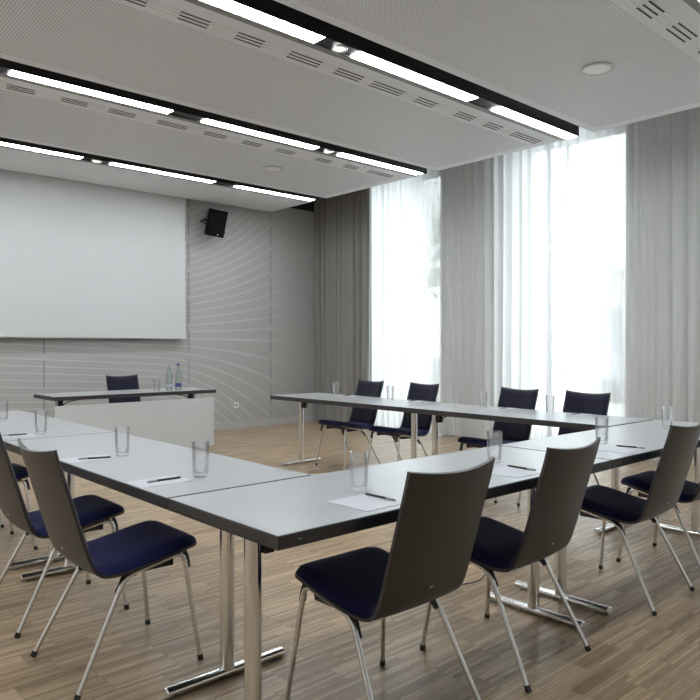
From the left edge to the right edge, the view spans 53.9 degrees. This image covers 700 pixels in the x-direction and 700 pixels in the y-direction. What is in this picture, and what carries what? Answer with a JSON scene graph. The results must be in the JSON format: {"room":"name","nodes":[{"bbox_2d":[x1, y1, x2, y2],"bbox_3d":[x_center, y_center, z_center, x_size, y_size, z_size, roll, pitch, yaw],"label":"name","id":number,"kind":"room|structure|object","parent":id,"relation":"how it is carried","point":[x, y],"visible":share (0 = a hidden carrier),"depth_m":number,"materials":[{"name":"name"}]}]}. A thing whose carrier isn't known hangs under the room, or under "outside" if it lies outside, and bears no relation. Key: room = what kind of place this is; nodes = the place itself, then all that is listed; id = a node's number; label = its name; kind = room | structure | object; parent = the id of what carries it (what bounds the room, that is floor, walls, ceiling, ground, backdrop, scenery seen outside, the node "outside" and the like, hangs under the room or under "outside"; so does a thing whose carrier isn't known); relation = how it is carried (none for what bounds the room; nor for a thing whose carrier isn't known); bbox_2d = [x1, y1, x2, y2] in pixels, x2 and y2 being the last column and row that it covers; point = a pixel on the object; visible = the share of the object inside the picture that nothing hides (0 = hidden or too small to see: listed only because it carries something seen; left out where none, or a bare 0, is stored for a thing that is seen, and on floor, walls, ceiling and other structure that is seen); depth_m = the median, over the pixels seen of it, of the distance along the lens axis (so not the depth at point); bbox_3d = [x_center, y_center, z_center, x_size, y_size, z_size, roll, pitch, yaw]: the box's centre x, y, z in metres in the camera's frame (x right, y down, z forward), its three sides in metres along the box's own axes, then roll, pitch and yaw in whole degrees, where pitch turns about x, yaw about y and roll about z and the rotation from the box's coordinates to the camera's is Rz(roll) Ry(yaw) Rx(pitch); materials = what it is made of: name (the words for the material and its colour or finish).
{"room":"conference room","nodes":[
{"label":"conference room","id":0,"kind":"room"},
{"bbox_2d":[0,147,309,211],"bbox_3d":[-3.975,-2.169,7.596,8.290,0.070,0.980,0,0,-42],"label":"ceiling panel","id":1,"kind":"object","parent":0,"point":[10,159],"visible":0.72,"depth_m":8.74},
{"bbox_2d":[0,137,318,201],"bbox_3d":[-3.575,-2.349,7.160,8.280,0.465,0.198,0,0,-42],"label":"ceiling light","id":2,"kind":"object","parent":1,"relation":"attached to","point":[4,142],"depth_m":8.15,"materials":[{"name":"black paint"}]},
{"bbox_2d":[0,142,82,158],"bbox_3d":[-3.480,-2.138,7.212,1.330,0.012,0.128,0,0,-42],"label":"diffuser","id":3,"kind":"object","parent":2,"relation":"attached to","point":[26,146],"depth_m":7.36,"materials":[{"name":"white plastic"}]},
{"bbox_2d":[109,162,215,182],"bbox_3d":[-2.234,-2.145,8.339,1.340,0.012,0.128,0,0,-42],"label":"diffuser","id":4,"kind":"object","parent":2,"relation":"attached to","point":[135,166],"depth_m":8.29,"materials":[{"name":"white plastic"}]},
{"bbox_2d":[234,185,313,200],"bbox_3d":[-1.010,-2.152,9.446,1.280,0.012,0.128,0,0,-42],"label":"diffuser","id":5,"kind":"object","parent":2,"relation":"attached to","point":[254,188],"depth_m":9.41,"materials":[{"name":"white plastic"}]},
{"bbox_2d":[0,198,313,423],"bbox_3d":[-3.826,-0.721,8.737,10.450,4.100,0.200,0,0,-42],"label":"wall","id":6,"kind":"structure","parent":0,"point":[249,339],"depth_m":10.36,"materials":[{"name":"grey paint"}]},
{"bbox_2d":[200,208,227,237],"bbox_3d":[-1.976,-1.838,9.986,0.330,0.428,0.389,0,0,-42],"label":"loudspeaker","id":7,"kind":"object","parent":6,"relation":"attached to","point":[216,220],"visible":1,"depth_m":9.88,"materials":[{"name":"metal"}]},
{"bbox_2d":[209,210,227,236],"bbox_3d":[-1.890,-1.813,9.876,0.251,0.357,0.090,0,0,-37],"label":"grille","id":8,"kind":"object","parent":7,"relation":"attached to","point":[217,218],"depth_m":9.87,"materials":[{"name":"metal"}]},
{"bbox_2d":[229,402,238,407],"bbox_3d":[-1.766,0.838,10.468,0.166,0.082,0.012,0,0,-42],"label":"wall outlet","id":9,"kind":"object","parent":6,"relation":"attached to","point":[233,404],"visible":1,"depth_m":10.47,"materials":[{"name":"white plastic"}]},
{"bbox_2d":[214,415,313,430],"bbox_3d":[-3.996,1.158,8.451,9.400,0.105,0.014,0,0,-42],"label":"baseboard","id":10,"kind":"structure","parent":6,"relation":"attached to","point":[286,420],"depth_m":10.77,"materials":[{"name":"grey wood"}]},
{"bbox_2d":[289,201,313,211],"bbox_3d":[-3.830,-2.530,8.580,9.850,0.480,0.012,0,0,-42],"label":"trim","id":11,"kind":"structure","parent":6,"relation":"attached to","point":[308,206],"depth_m":11.38,"materials":[{"name":"black metal"}]},
{"bbox_2d":[369,188,371,380],"bbox_3d":[3.688,-0.716,7.882,0.350,4.100,11.550,0,0,-42],"label":"wall window","id":12,"kind":"structure","parent":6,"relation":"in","point":[370,190],"depth_m":11.47,"materials":[{"name":"white paint"}]},
{"bbox_2d":[0,76,412,197],"bbox_3d":[-2.840,-2.162,6.341,8.290,0.070,1.685,0,0,-42],"label":"ceiling panel","id":13,"kind":"object","parent":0,"point":[25,117],"visible":0.75,"depth_m":7.17,"materials":[{"name":"white metal"}]},
{"bbox_2d":[0,82,400,178],"bbox_3d":[-2.077,-2.124,6.160,7.200,0.006,0.135,0,0,-42],"label":"slot vent","id":14,"kind":"object","parent":13,"relation":"attached to","point":[287,153],"visible":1,"depth_m":6.54,"materials":[{"name":"grey metal"}]},
{"bbox_2d":[0,58,426,176],"bbox_3d":[-2.204,-2.340,5.643,8.280,0.465,0.198,0,0,-42],"label":"ceiling light","id":15,"kind":"object","parent":13,"relation":"attached to","point":[9,69],"depth_m":6.25,"materials":[{"name":"black paint"}]},
{"bbox_2d":[8,70,172,113],"bbox_3d":[-2.097,-2.129,5.705,1.330,0.012,0.128,0,0,-42],"label":"diffuser","id":16,"kind":"object","parent":15,"relation":"attached to","point":[34,76],"depth_m":5.65,"materials":[{"name":"white plastic"}]},
{"bbox_2d":[201,119,318,149],"bbox_3d":[-0.851,-2.136,6.832,1.340,0.012,0.128,0,0,-42],"label":"diffuser","id":17,"kind":"object","parent":15,"relation":"attached to","point":[226,124],"depth_m":6.79,"materials":[{"name":"white plastic"}]},
{"bbox_2d":[337,153,421,174],"bbox_3d":[0.373,-2.143,7.939,1.280,0.012,0.128,0,0,-42],"label":"diffuser","id":18,"kind":"object","parent":15,"relation":"attached to","point":[363,158],"depth_m":7.89,"materials":[{"name":"white plastic"}]},
{"bbox_2d":[262,166,282,171],"bbox_3d":[-0.907,-2.128,8.092,0.242,0.019,0.242,0,0,-42],"label":"ceiling speaker","id":19,"kind":"object","parent":13,"relation":"attached to","point":[265,168],"visible":1,"depth_m":8.05},
{"bbox_2d":[265,167,280,170],"bbox_3d":[-0.907,-2.122,8.092,0.202,0.008,0.202,0,0,-42],"label":"grille","id":20,"kind":"object","parent":19,"relation":"attached to","point":[266,168],"depth_m":8.07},
{"bbox_2d":[0,0,559,170],"bbox_3d":[-1.480,-2.152,4.837,8.290,0.070,1.650,0,0,-42],"label":"ceiling panel","id":21,"kind":"object","parent":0,"point":[118,44],"visible":0.78,"depth_m":5.33,"materials":[{"name":"white metal"}]},
{"bbox_2d":[119,0,543,143],"bbox_3d":[-0.729,-2.115,4.670,7.200,0.006,0.135,0,0,-42],"label":"slot vent","id":22,"kind":"object","parent":21,"relation":"attached to","point":[119,0],"visible":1,"depth_m":5.07,"materials":[{"name":"grey metal"}]},
{"bbox_2d":[184,0,578,140],"bbox_3d":[-0.856,-2.331,4.152,8.280,0.465,0.198,0,0,-42],"label":"ceiling light","id":23,"kind":"object","parent":21,"relation":"attached to","point":[271,16],"depth_m":5.07,"materials":[{"name":"black paint"}]},
{"bbox_2d":[201,0,324,42],"bbox_3d":[-0.701,-2.120,4.258,1.330,0.012,0.128,0,0,-42],"label":"diffuser","id":24,"kind":"object","parent":23,"relation":"attached to","point":[247,10],"depth_m":4.40,"materials":[{"name":"white plastic"}]},
{"bbox_2d":[351,51,477,100],"bbox_3d":[0.545,-2.127,5.385,1.340,0.012,0.128,0,0,-42],"label":"diffuser","id":25,"kind":"object","parent":23,"relation":"attached to","point":[376,60],"depth_m":5.32,"materials":[{"name":"white plastic"}]},
{"bbox_2d":[491,106,576,138],"bbox_3d":[1.762,-2.134,6.485,1.261,0.012,0.128,0,0,-42],"label":"diffuser","id":26,"kind":"object","parent":23,"relation":"attached to","point":[513,113],"depth_m":6.44,"materials":[{"name":"white plastic"}]},
{"bbox_2d":[0,421,699,699],"bbox_3d":[-0.087,1.295,4.480,9.870,0.120,11.150,0,0,-42],"label":"floor","id":27,"kind":"structure","parent":0,"point":[635,654],"depth_m":3.15,"materials":[{"name":"brown wood"}]},
{"bbox_2d":[0,508,3,527],"bbox_3d":[-2.786,0.785,4.766,0.615,0.896,0.497,0,0,-42],"label":"chair","id":28,"kind":"object","parent":27,"relation":"on","point":[1,518],"visible":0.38,"depth_m":4.78,"materials":[{"name":"silver metal"}]},
{"bbox_2d":[9,463,37,549],"bbox_3d":[-2.316,0.788,4.247,0.615,0.896,0.497,0,0,-42],"label":"chair","id":29,"kind":"object","parent":27,"relation":"on","point":[20,471],"visible":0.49,"depth_m":4.26,"materials":[{"name":"blue fabric"}]},
{"bbox_2d":[11,463,27,478],"bbox_3d":[-2.255,0.788,4.302,0.450,0.086,0.420,0,0,-42],"label":"seat cushion","id":30,"kind":"object","parent":29,"relation":"on","point":[20,471],"depth_m":4.27,"materials":[{"name":"blue fabric"}]},
{"bbox_2d":[0,410,114,569],"bbox_3d":[-2.290,0.864,4.673,0.638,0.740,1.882,0,0,-42],"label":"conference table","id":31,"kind":"object","parent":27,"relation":"on","point":[16,421],"visible":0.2,"depth_m":4.29,"materials":[{"name":"grey laminate"}]},
{"bbox_2d":[2,433,36,437],"bbox_3d":[-1.946,0.497,3.989,0.215,0.001,0.148,0,0,-42],"label":"paper sheet","id":32,"kind":"object","parent":31,"relation":"on","point":[27,434],"visible":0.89,"depth_m":3.99,"materials":[{"name":"white paper"}]},
{"bbox_2d":[1,433,26,435],"bbox_3d":[-1.946,0.491,3.989,0.144,0.011,0.008,0,0,-36],"label":"ballpoint pen","id":33,"kind":"object","parent":32,"relation":"on","point":[23,433],"visible":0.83,"depth_m":3.98,"materials":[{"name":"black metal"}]},
{"bbox_2d":[0,433,128,638],"bbox_3d":[-1.441,0.794,3.286,0.615,0.896,0.497,0,0,-42],"label":"chair","id":34,"kind":"object","parent":27,"relation":"on","point":[93,511],"visible":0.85,"depth_m":3.15,"materials":[{"name":"blue fabric"}]},
{"bbox_2d":[2,439,31,525],"bbox_3d":[-1.597,0.580,3.143,0.163,0.437,0.404,0,0,-42],"label":"chair backrest","id":35,"kind":"object","parent":34,"relation":"on","point":[14,509],"depth_m":3.03,"materials":[{"name":"brown wood"}]},
{"bbox_2d":[28,494,124,535],"bbox_3d":[-1.379,0.794,3.341,0.450,0.086,0.420,0,0,-42],"label":"seat cushion","id":36,"kind":"object","parent":34,"relation":"on","point":[93,511],"depth_m":3.28,"materials":[{"name":"blue fabric"}]},
{"bbox_2d":[18,438,203,699],"bbox_3d":[-0.971,0.797,2.756,0.615,0.896,0.497,0,0,-42],"label":"chair","id":37,"kind":"object","parent":27,"relation":"on","point":[127,552],"visible":1,"depth_m":2.64,"materials":[{"name":"blue fabric"}]},
{"bbox_2d":[22,444,93,565],"bbox_3d":[-1.128,0.583,2.615,0.163,0.437,0.404,0,0,-42],"label":"chair backrest","id":38,"kind":"object","parent":37,"relation":"on","point":[54,499],"depth_m":2.52,"materials":[{"name":"brown wood"}]},
{"bbox_2d":[87,520,196,574],"bbox_3d":[-0.910,0.797,2.811,0.450,0.086,0.420,0,0,-42],"label":"seat cushion","id":39,"kind":"object","parent":37,"relation":"on","point":[135,549],"depth_m":2.74,"materials":[{"name":"blue fabric"}]},
{"bbox_2d":[106,374,140,402],"bbox_3d":[-2.707,0.762,8.515,0.497,0.896,0.615,0,0,-42],"label":"chair","id":40,"kind":"object","parent":27,"relation":"on","point":[130,382],"visible":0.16,"depth_m":8.69,"materials":[{"name":"blue fabric"}]},
{"bbox_2d":[34,387,215,450],"bbox_3d":[-2.515,0.844,7.856,1.882,0.740,0.637,0,0,-42],"label":"desk","id":41,"kind":"object","parent":27,"relation":"on","point":[189,423],"visible":0.73,"depth_m":7.75,"materials":[{"name":"laminate"}]},
{"bbox_2d":[166,364,172,386],"bbox_3d":[-2.098,0.315,7.987,0.075,0.315,0.075,0,0,-42],"label":"water bottle","id":42,"kind":"object","parent":41,"relation":"on","point":[167,384],"visible":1,"depth_m":7.97,"materials":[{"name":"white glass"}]},
{"bbox_2d":[175,363,181,386],"bbox_3d":[-2.007,0.315,8.043,0.075,0.315,0.075,0,0,-9],"label":"water bottle","id":43,"kind":"object","parent":41,"relation":"on","point":[176,384],"visible":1,"depth_m":8.02,"materials":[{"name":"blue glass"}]},
{"bbox_2d":[4,432,309,698],"bbox_3d":[-1.024,0.872,3.273,0.638,0.740,1.882,0,0,-42],"label":"conference table","id":44,"kind":"object","parent":27,"relation":"on","point":[137,458],"visible":0.63,"depth_m":2.83,"materials":[{"name":"white laminate"}]},
{"bbox_2d":[60,454,115,462],"bbox_3d":[-1.209,0.502,3.177,0.215,0.001,0.148,0,0,-39],"label":"paper sheet","id":45,"kind":"object","parent":44,"relation":"on","point":[74,459],"visible":0.86,"depth_m":3.15,"materials":[{"name":"white paper"}]},
{"bbox_2d":[78,456,110,459],"bbox_3d":[-1.174,0.496,3.168,0.144,0.011,0.008,0,0,-23],"label":"ballpoint pen","id":46,"kind":"object","parent":45,"relation":"on","point":[80,458],"visible":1,"depth_m":3.16,"materials":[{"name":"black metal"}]},
{"bbox_2d":[124,475,192,487],"bbox_3d":[-0.736,0.505,2.648,0.215,0.001,0.148,0,0,-43],"label":"paper sheet","id":47,"kind":"object","parent":44,"relation":"on","point":[142,483],"visible":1,"depth_m":2.62,"materials":[{"name":"white paper"}]},
{"bbox_2d":[147,476,180,482],"bbox_3d":[-0.717,0.499,2.657,0.144,0.011,0.008,0,0,-42],"label":"ballpoint pen","id":48,"kind":"object","parent":47,"relation":"on","point":[170,478],"visible":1,"depth_m":2.65,"materials":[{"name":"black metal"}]},
{"bbox_2d":[315,379,383,469],"bbox_3d":[0.014,0.770,7.254,0.615,0.896,0.497,0,0,-38],"label":"chair","id":49,"kind":"object","parent":27,"relation":"on","point":[360,418],"visible":0.93,"depth_m":7.26,"materials":[{"name":"blue fabric"}]},
{"bbox_2d":[318,419,372,427],"bbox_3d":[-0.051,0.770,7.203,0.450,0.086,0.420,0,0,-38],"label":"seat cushion","id":50,"kind":"object","parent":49,"relation":"on","point":[352,423],"depth_m":7.12,"materials":[{"name":"blue fabric"}]},
{"bbox_2d":[350,381,382,422],"bbox_3d":[0.179,0.554,7.384,0.163,0.437,0.404,0,0,-38],"label":"cushion","id":51,"kind":"object","parent":49,"relation":"on","point":[364,388],"depth_m":7.38,"materials":[{"name":"blue fabric"}]},
{"bbox_2d":[270,393,442,465],"bbox_3d":[0.025,0.851,6.784,0.638,0.740,1.882,0,0,-42],"label":"conference table","id":52,"kind":"object","parent":27,"relation":"on","point":[388,404],"visible":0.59,"depth_m":6.69,"materials":[{"name":"grey laminate"}]},
{"bbox_2d":[167,445,611,699],"bbox_3d":[0.286,0.875,2.752,1.882,0.740,0.638,0,0,-42],"label":"conference table","id":53,"kind":"object","parent":27,"relation":"on","point":[279,515],"visible":0.72,"depth_m":2.30,"materials":[{"name":"laminate"}]},
{"bbox_2d":[328,493,401,511],"bbox_3d":[0.066,0.507,2.301,0.205,0.001,0.190,0,0,-42],"label":"paper sheet","id":54,"kind":"object","parent":53,"relation":"on","point":[363,502],"visible":0.79,"depth_m":2.29,"materials":[{"name":"white paper"}]},
{"bbox_2d":[364,493,395,500],"bbox_3d":[0.102,0.501,2.353,0.008,0.011,0.144,0,0,-45],"label":"ballpoint pen","id":55,"kind":"object","parent":54,"relation":"on","point":[369,494],"visible":1,"depth_m":2.34,"materials":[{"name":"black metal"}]},
{"bbox_2d":[492,466,540,477],"bbox_3d":[0.670,0.504,2.848,0.205,0.001,0.190,0,0,-42],"label":"paper sheet","id":56,"kind":"object","parent":53,"relation":"on","point":[507,471],"visible":0.71,"depth_m":2.83,"materials":[{"name":"white paper"}]},
{"bbox_2d":[507,465,535,470],"bbox_3d":[0.725,0.497,2.913,0.008,0.011,0.144,0,0,-42],"label":"ballpoint pen","id":57,"kind":"object","parent":56,"relation":"on","point":[527,468],"visible":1,"depth_m":2.90,"materials":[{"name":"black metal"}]},
{"bbox_2d":[284,456,494,699],"bbox_3d":[0.142,0.800,2.348,0.497,0.896,0.615,0,0,-42],"label":"chair","id":58,"kind":"object","parent":27,"relation":"on","point":[428,559],"visible":1,"depth_m":2.20,"materials":[{"name":"brown wood"}]},
{"bbox_2d":[296,547,389,617],"bbox_3d":[0.087,0.800,2.409,0.420,0.086,0.450,0,0,-42],"label":"seat cushion","id":59,"kind":"object","parent":58,"relation":"on","point":[350,583],"depth_m":2.35,"materials":[{"name":"blue fabric"}]},
{"bbox_2d":[366,382,438,465],"bbox_3d":[0.524,0.773,6.690,0.615,0.896,0.497,0,0,-37],"label":"chair","id":60,"kind":"object","parent":27,"relation":"on","point":[422,392],"visible":0.84,"depth_m":6.70,"materials":[{"name":"blue fabric"}]},
{"bbox_2d":[368,426,427,434],"bbox_3d":[0.458,0.774,6.640,0.450,0.086,0.420,0,0,-37],"label":"seat cushion","id":61,"kind":"object","parent":60,"relation":"on","point":[381,430],"depth_m":6.55,"materials":[{"name":"blue fabric"}]},
{"bbox_2d":[401,383,437,429],"bbox_3d":[0.693,0.558,6.815,0.163,0.437,0.404,0,0,-37],"label":"cushion","id":62,"kind":"object","parent":60,"relation":"on","point":[422,392],"depth_m":6.80,"materials":[{"name":"blue fabric"}]},
{"bbox_2d":[462,571,484,584],"bbox_3d":[0.444,1.236,3.759,0.794,0.006,0.431,0,0,-42],"label":"cable","id":63,"kind":"object","parent":27,"relation":"on","point":[483,571],"visible":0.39,"depth_m":3.67,"materials":[{"name":"black rubber"}]},
{"bbox_2d":[457,387,538,503],"bbox_3d":[1.263,0.778,5.873,0.615,0.896,0.497,0,0,-35],"label":"chair","id":64,"kind":"object","parent":27,"relation":"on","point":[503,432],"visible":0.61,"depth_m":5.93,"materials":[{"name":"blue fabric"}]},
{"bbox_2d":[458,437,519,445],"bbox_3d":[1.195,0.779,5.825,0.450,0.086,0.420,0,0,-35],"label":"seat cushion","id":65,"kind":"object","parent":64,"relation":"on","point":[469,441],"depth_m":5.75,"materials":[{"name":"blue fabric"}]},
{"bbox_2d":[491,388,536,440],"bbox_3d":[1.435,0.563,5.994,0.163,0.437,0.404,0,0,-35],"label":"cushion","id":66,"kind":"object","parent":64,"relation":"on","point":[509,397],"depth_m":5.99,"materials":[{"name":"blue fabric"}]},
{"bbox_2d":[420,436,600,692],"bbox_3d":[0.669,0.797,2.824,0.615,0.896,0.497,0,0,45],"label":"chair","id":67,"kind":"object","parent":27,"relation":"on","point":[565,473],"visible":0.84,"depth_m":2.66,"materials":[{"name":"blue fabric"}]},
{"bbox_2d":[471,516,523,568],"bbox_3d":[0.611,0.797,2.882,0.450,0.086,0.420,0,0,45],"label":"seat cushion","id":68,"kind":"object","parent":67,"relation":"on","point":[496,544],"depth_m":2.77,"materials":[{"name":"blue fabric"}]},
{"bbox_2d":[400,403,652,533],"bbox_3d":[1.292,0.859,5.383,0.638,0.740,1.882,0,0,-42],"label":"conference table","id":69,"kind":"object","parent":27,"relation":"on","point":[521,416],"visible":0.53,"depth_m":5.15,"materials":[{"name":"grey laminate"}]},
{"bbox_2d":[490,407,517,409],"bbox_3d":[1.274,0.486,5.713,0.215,0.001,0.148,0,0,-42],"label":"paper sheet","id":70,"kind":"object","parent":69,"relation":"on","point":[500,407],"visible":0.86,"depth_m":5.71,"materials":[{"name":"white paper"}]},
{"bbox_2d":[561,413,590,415],"bbox_3d":[1.717,0.489,5.223,0.215,0.001,0.148,0,0,-42],"label":"paper sheet","id":71,"kind":"object","parent":69,"relation":"on","point":[569,414],"visible":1,"depth_m":5.21,"materials":[{"name":"white paper"}]},
{"bbox_2d":[517,390,610,505],"bbox_3d":[1.696,0.781,5.395,0.615,0.896,0.497,0,0,-35],"label":"chair","id":72,"kind":"object","parent":27,"relation":"on","point":[574,402],"visible":0.17,"depth_m":5.54,"materials":[{"name":"blue fabric"}]},
{"bbox_2d":[558,392,608,434],"bbox_3d":[1.868,0.566,5.514,0.163,0.437,0.404,0,0,-35],"label":"cushion","id":73,"kind":"object","parent":72,"relation":"on","point":[574,402],"depth_m":5.55,"materials":[{"name":"blue fabric"}]},
{"bbox_2d":[499,419,699,614],"bbox_3d":[1.686,0.868,4.017,1.882,0.740,0.638,0,0,-42],"label":"conference table","id":74,"kind":"object","parent":27,"relation":"on","point":[652,434],"visible":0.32,"depth_m":3.75,"materials":[{"name":"white laminate"}]},
{"bbox_2d":[598,445,645,453],"bbox_3d":[1.349,0.500,3.461,0.205,0.001,0.190,0,0,-42],"label":"paper sheet","id":75,"kind":"object","parent":74,"relation":"on","point":[626,450],"visible":0.86,"depth_m":3.45,"materials":[{"name":"white paper"}]},
{"bbox_2d":[616,445,644,448],"bbox_3d":[1.433,0.493,3.517,0.144,0.011,0.008,0,0,36],"label":"ballpoint pen","id":76,"kind":"object","parent":75,"relation":"on","point":[642,447],"visible":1,"depth_m":3.51,"materials":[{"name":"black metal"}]},
{"bbox_2d":[566,423,699,616],"bbox_3d":[1.447,0.792,3.528,0.497,0.896,0.615,0,0,-44],"label":"chair","id":77,"kind":"object","parent":27,"relation":"on","point":[601,502],"visible":0.89,"depth_m":3.37,"materials":[{"name":"blue fabric"}]},
{"bbox_2d":[581,485,645,521],"bbox_3d":[1.390,0.793,3.587,0.420,0.086,0.450,0,0,-44],"label":"seat cushion","id":78,"kind":"object","parent":77,"relation":"on","point":[601,502],"depth_m":3.49,"materials":[{"name":"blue fabric"}]},
{"bbox_2d":[642,460,659,512],"bbox_3d":[1.594,0.579,3.375,0.404,0.437,0.163,0,0,-44],"label":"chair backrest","id":79,"kind":"object","parent":77,"relation":"on","point":[652,505],"depth_m":3.27,"materials":[{"name":"brown wood"}]},
{"bbox_2d":[616,470,699,568],"bbox_3d":[1.934,0.790,3.968,0.497,0.896,0.615,0,0,-42],"label":"chair","id":80,"kind":"object","parent":27,"relation":"on","point":[641,483],"visible":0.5,"depth_m":3.97,"materials":[{"name":"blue fabric"}]},
{"bbox_2d":[621,470,697,500],"bbox_3d":[1.879,0.790,4.029,0.420,0.086,0.450,0,0,-42],"label":"seat cushion","id":81,"kind":"object","parent":80,"relation":"on","point":[641,483],"depth_m":3.98,"materials":[{"name":"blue fabric"}]},
{"bbox_2d":[274,0,699,131],"bbox_3d":[-0.129,-2.143,3.342,8.290,0.070,1.660,0,0,-42],"label":"ceiling panel","id":82,"kind":"object","parent":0,"point":[533,53],"visible":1,"depth_m":4.79,"materials":[{"name":"white metal"}]},
{"bbox_2d":[581,61,614,75],"bbox_3d":[1.860,-2.110,5.172,0.242,0.019,0.242,0,0,-42],"label":"ceiling speaker","id":83,"kind":"object","parent":82,"relation":"attached to","point":[596,68],"visible":1,"depth_m":5.15},
{"bbox_2d":[583,65,611,74],"bbox_3d":[1.860,-2.104,5.172,0.202,0.008,0.202,0,0,-42],"label":"grille","id":84,"kind":"object","parent":83,"relation":"attached to","point":[587,69],"depth_m":5.16,"materials":[{"name":"white plastic"}]},
{"bbox_2d":[619,0,699,57],"bbox_3d":[0.626,-2.105,3.171,7.200,0.006,0.135,0,0,-42],"label":"slot vent","id":85,"kind":"object","parent":82,"relation":"attached to","point":[628,1],"visible":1,"depth_m":4.44,"materials":[{"name":"grey metal"}]},
{"bbox_2d":[683,0,699,13],"bbox_3d":[0.499,-2.328,2.654,8.280,0.453,0.198,0,0,-42],"label":"ceiling light","id":86,"kind":"object","parent":82,"relation":"attached to","point":[695,4],"visible":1,"depth_m":4.20,"materials":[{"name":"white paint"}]},
{"bbox_3d":[-0.020,-2.820,4.515,10.450,0.150,11.550,0,0,-42],"label":"ceiling","id":87,"kind":"structure","parent":0,"visible":0},
{"bbox_2d":[0,169,185,338],"bbox_3d":[-3.789,-1.460,8.542,3.950,2.620,0.093,0,0,-42],"label":"projection screen","id":88,"kind":"object","parent":87,"relation":"hanging from","point":[78,259],"visible":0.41,"depth_m":8.86,"materials":[{"name":"fabric"}]},
{"bbox_2d":[314,188,368,421],"bbox_3d":[-0.164,-0.777,10.983,0.174,3.915,1.311,0,0,-42],"label":"drape","id":89,"kind":"object","parent":87,"relation":"hanging from","point":[341,222],"visible":0.7,"depth_m":10.90,"materials":[{"name":"grey fabric"}]},
{"bbox_3d":[3.295,-2.741,7.507,0.100,0.045,11.100,0,0,-42],"label":"track","id":90,"kind":"object","parent":87,"relation":"attached to","visible":0},
{"bbox_2d":[371,169,440,433],"bbox_3d":[0.840,-0.773,10.249,0.072,3.915,1.525,0,0,-42],"label":"sheer curtain","id":91,"kind":"object","parent":90,"relation":"hanging from","point":[406,213],"visible":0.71,"depth_m":10.26,"materials":[{"name":"white fabric"}]},
{"bbox_2d":[441,143,551,439],"bbox_3d":[1.870,-0.766,9.063,0.097,3.915,1.767,0,0,-42],"label":"sheer curtain","id":92,"kind":"object","parent":90,"relation":"hanging from","point":[496,262],"visible":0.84,"depth_m":8.99,"materials":[{"name":"white fabric"}]},
{"bbox_2d":[551,124,627,435],"bbox_3d":[2.797,-0.760,8.083,0.070,3.915,1.089,0,0,-42],"label":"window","id":93,"kind":"structure","parent":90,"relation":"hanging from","point":[589,171],"depth_m":8.04,"materials":[{"name":"white glass"}]},
{"bbox_2d":[626,107,699,465],"bbox_3d":[4.971,-0.745,5.621,0.105,3.915,5.590,0,0,-42],"label":"sheer curtain","id":94,"kind":"object","parent":90,"relation":"hanging from","point":[663,356],"visible":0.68,"depth_m":7.37,"materials":[{"name":"white fabric"}]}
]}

